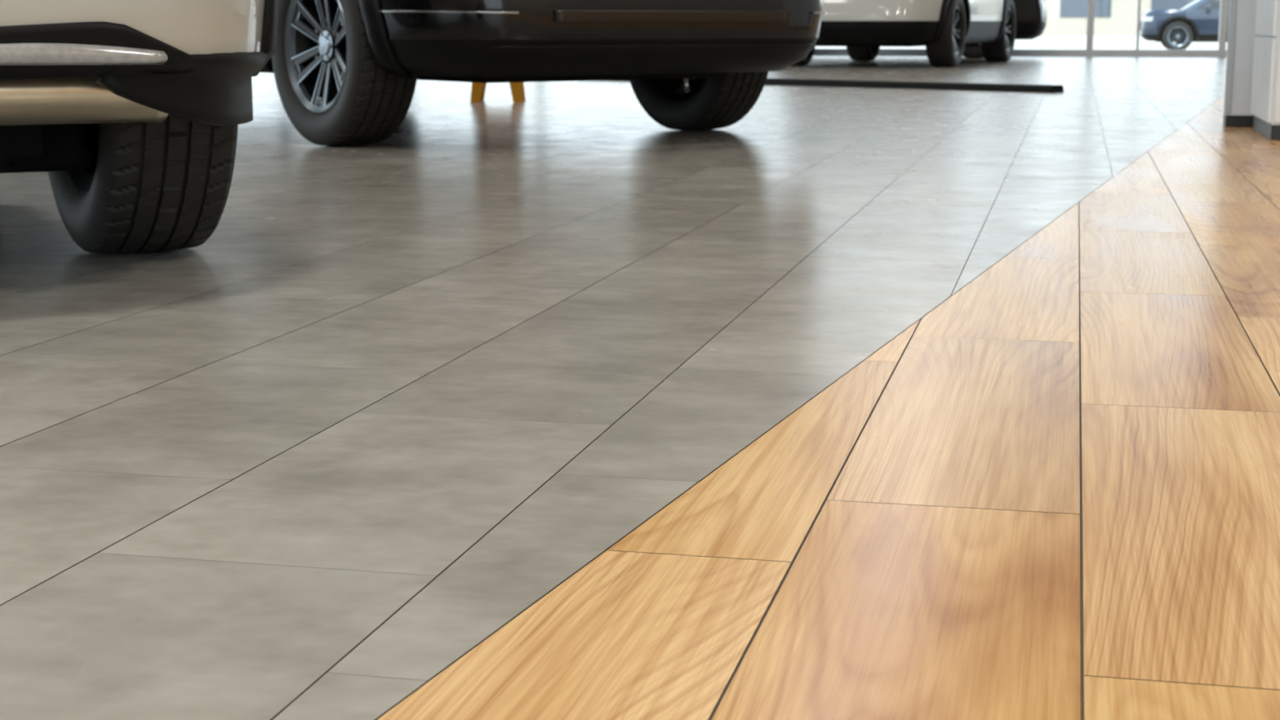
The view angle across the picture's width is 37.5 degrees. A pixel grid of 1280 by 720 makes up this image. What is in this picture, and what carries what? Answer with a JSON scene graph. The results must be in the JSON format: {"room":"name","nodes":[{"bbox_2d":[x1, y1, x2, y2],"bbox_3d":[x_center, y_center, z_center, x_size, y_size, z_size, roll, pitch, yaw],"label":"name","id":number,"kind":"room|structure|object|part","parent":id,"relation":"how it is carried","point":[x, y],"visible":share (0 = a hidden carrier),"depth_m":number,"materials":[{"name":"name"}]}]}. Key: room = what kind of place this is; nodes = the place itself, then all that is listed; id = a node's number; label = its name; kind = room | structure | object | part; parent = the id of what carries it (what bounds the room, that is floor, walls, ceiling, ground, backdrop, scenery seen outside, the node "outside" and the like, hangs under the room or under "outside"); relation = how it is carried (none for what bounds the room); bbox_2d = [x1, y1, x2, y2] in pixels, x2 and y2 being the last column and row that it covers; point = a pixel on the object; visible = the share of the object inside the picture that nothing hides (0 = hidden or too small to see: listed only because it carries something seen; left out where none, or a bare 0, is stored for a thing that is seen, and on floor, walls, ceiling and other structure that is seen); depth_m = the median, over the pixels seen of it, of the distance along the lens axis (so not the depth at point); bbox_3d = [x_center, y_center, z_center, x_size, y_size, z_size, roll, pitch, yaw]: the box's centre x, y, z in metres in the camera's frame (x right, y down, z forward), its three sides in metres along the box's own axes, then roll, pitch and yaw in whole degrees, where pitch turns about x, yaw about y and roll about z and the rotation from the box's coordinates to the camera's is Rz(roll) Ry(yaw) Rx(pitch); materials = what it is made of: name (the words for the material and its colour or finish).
{"room":"car showroom","nodes":[
{"label":"car showroom","id":0,"kind":"room"},
{"bbox_2d":[0,55,1279,719],"bbox_3d":[-1.724,-1.508,11.438,19.500,0.150,31.700,2,10,13],"label":"floor","id":1,"kind":"structure","parent":0,"point":[565,402],"depth_m":2.19,"materials":[{"name":"grey tile"}]},
{"bbox_2d":[0,0,279,253],"bbox_3d":[-2.408,-1.205,4.556,2.350,1.687,4.479,-5,11,-28],"label":"suv","id":2,"kind":"object","parent":1,"relation":"on","point":[132,111],"visible":1,"depth_m":3.20,"materials":[{"name":"beige metal"}]},
{"bbox_3d":[-2.386,-0.986,4.553,2.084,0.529,3.760,-5,11,-28],"label":"arch trim","id":3,"kind":"part","parent":2,"relation":"part of","materials":[{"name":"black plastic"}]},
{"bbox_2d":[470,82,525,102],"bbox_3d":[-0.835,-1.835,11.047,0.300,0.630,0.364,0,10,0],"label":"sign","id":4,"kind":"object","parent":1,"relation":"on","point":[478,89],"visible":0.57,"depth_m":10.93,"materials":[{"name":"yellow plastic"}]},
{"bbox_2d":[259,0,827,146],"bbox_3d":[-1.279,-1.928,8.589,2.340,1.687,4.734,-8,13,-36],"label":"suv","id":5,"kind":"object","parent":1,"relation":"on","point":[346,73],"visible":0.83,"depth_m":6.86,"materials":[{"name":"metal"}]},
{"bbox_3d":[-1.297,-1.671,8.659,2.073,0.629,3.861,-8,13,-36],"label":"arch trim","id":6,"kind":"part","parent":5,"relation":"part of","materials":[{"name":"black plastic"}]},
{"bbox_3d":[-0.676,-1.195,6.468,0.531,0.012,0.084,4,11,19],"label":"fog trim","id":7,"kind":"part","parent":5,"relation":"part of","materials":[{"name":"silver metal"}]},
{"bbox_3d":[0.142,-1.242,6.804,1.083,0.041,0.025,-8,13,-36],"label":"skid plate","id":8,"kind":"part","parent":5,"relation":"part of","materials":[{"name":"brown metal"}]},
{"bbox_3d":[0.691,-1.378,7.486,0.084,0.006,0.531,-1,10,-4],"label":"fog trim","id":9,"kind":"part","parent":5,"relation":"part of","materials":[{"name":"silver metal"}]},
{"bbox_2d":[604,78,1063,92],"bbox_3d":[1.158,-2.054,13.927,4.305,0.045,0.181,9,13,41],"label":"floor strip","id":10,"kind":"object","parent":1,"relation":"on","point":[784,82],"visible":0.65,"depth_m":13.16,"materials":[{"name":"black rubber"}]},
{"bbox_2d":[792,0,1015,66],"bbox_3d":[2.934,-4.154,20.996,2.220,1.687,4.512,4,11,22],"label":"suv","id":11,"kind":"object","parent":1,"relation":"on","point":[944,27],"visible":0.79,"depth_m":19.14,"materials":[{"name":"white metal"}]},
{"bbox_3d":[2.922,-3.886,21.015,1.950,0.633,3.762,4,11,22],"label":"arch trim","id":12,"kind":"part","parent":11,"relation":"part of","materials":[{"name":"black plastic"}]},
{"bbox_2d":[962,0,1046,58],"bbox_3d":[3.067,-4.843,24.838,4.512,1.687,2.220,2,10,13],"label":"suv","id":13,"kind":"object","parent":1,"relation":"on","point":[1030,15],"visible":0.1,"depth_m":23.76,"materials":[{"name":"metal"}]},
{"bbox_3d":[3.097,-4.579,24.879,3.762,0.633,1.950,2,10,13],"label":"arch trim","id":14,"kind":"part","parent":13,"relation":"part of","materials":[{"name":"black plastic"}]},
{"bbox_2d":[1222,0,1257,127],"bbox_3d":[3.461,-1.581,8.188,1.730,1.140,0.200,2,10,13],"label":"wall","id":15,"kind":"structure","parent":1,"relation":"on","point":[1242,14],"depth_m":8.34,"materials":[{"name":"white paint"}]},
{"bbox_2d":[1250,0,1279,140],"bbox_3d":[3.357,-1.436,7.550,1.640,1.080,0.840,2,10,13],"label":"wall","id":16,"kind":"structure","parent":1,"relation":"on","point":[1265,87],"depth_m":7.57,"materials":[{"name":"white paint"}]},
{"bbox_3d":[1.831,-6.665,26.310,19.900,5.050,0.200,2,10,13],"label":"wall","id":17,"kind":"structure","parent":0,"visible":0},
{"bbox_2d":[813,0,1228,57],"bbox_3d":[1.769,-6.337,26.320,18.690,4.100,0.160,2,10,13],"label":"frame","id":18,"kind":"object","parent":17,"relation":"attached to","point":[1221,51],"visible":0.24,"depth_m":25.55,"materials":[{"name":"metal"}]},
{"label":"outside","id":19,"kind":"structure","parent":0,"visible":0},
{"bbox_2d":[814,35,1226,49],"bbox_3d":[18.607,-13.537,80.245,160.000,0.230,113.050,2,10,13],"label":"ground","id":20,"kind":"structure","parent":19,"point":[1042,42],"depth_m":62.02,"materials":[{"name":"concrete"}]},
{"bbox_2d":[1041,0,1195,35],"bbox_3d":[37.250,-21.399,111.528,71.000,4.200,14.800,2,10,13],"label":"building","id":21,"kind":"structure","parent":20,"relation":"on","point":[1064,17],"depth_m":107.13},
{"bbox_2d":[1139,0,1229,49],"bbox_3d":[14.990,-8.671,47.707,4.512,1.687,2.220,2,10,13],"label":"suv","id":22,"kind":"object","parent":20,"relation":"on","point":[1198,21],"visible":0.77,"depth_m":47.18,"materials":[{"name":"blue metal"}]},
{"bbox_2d":[1142,16,1153,21],"bbox_3d":[12.787,-8.604,47.574,0.108,0.122,0.470,-4,11,-19],"label":"lamp","id":23,"kind":"object","parent":22,"relation":"attached to","point":[1144,18],"depth_m":47.47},
{"bbox_3d":[15.020,-8.406,47.748,3.762,0.634,1.950,2,10,13],"label":"arch trim","id":24,"kind":"part","parent":22,"relation":"part of","materials":[{"name":"black plastic"}]}
]}

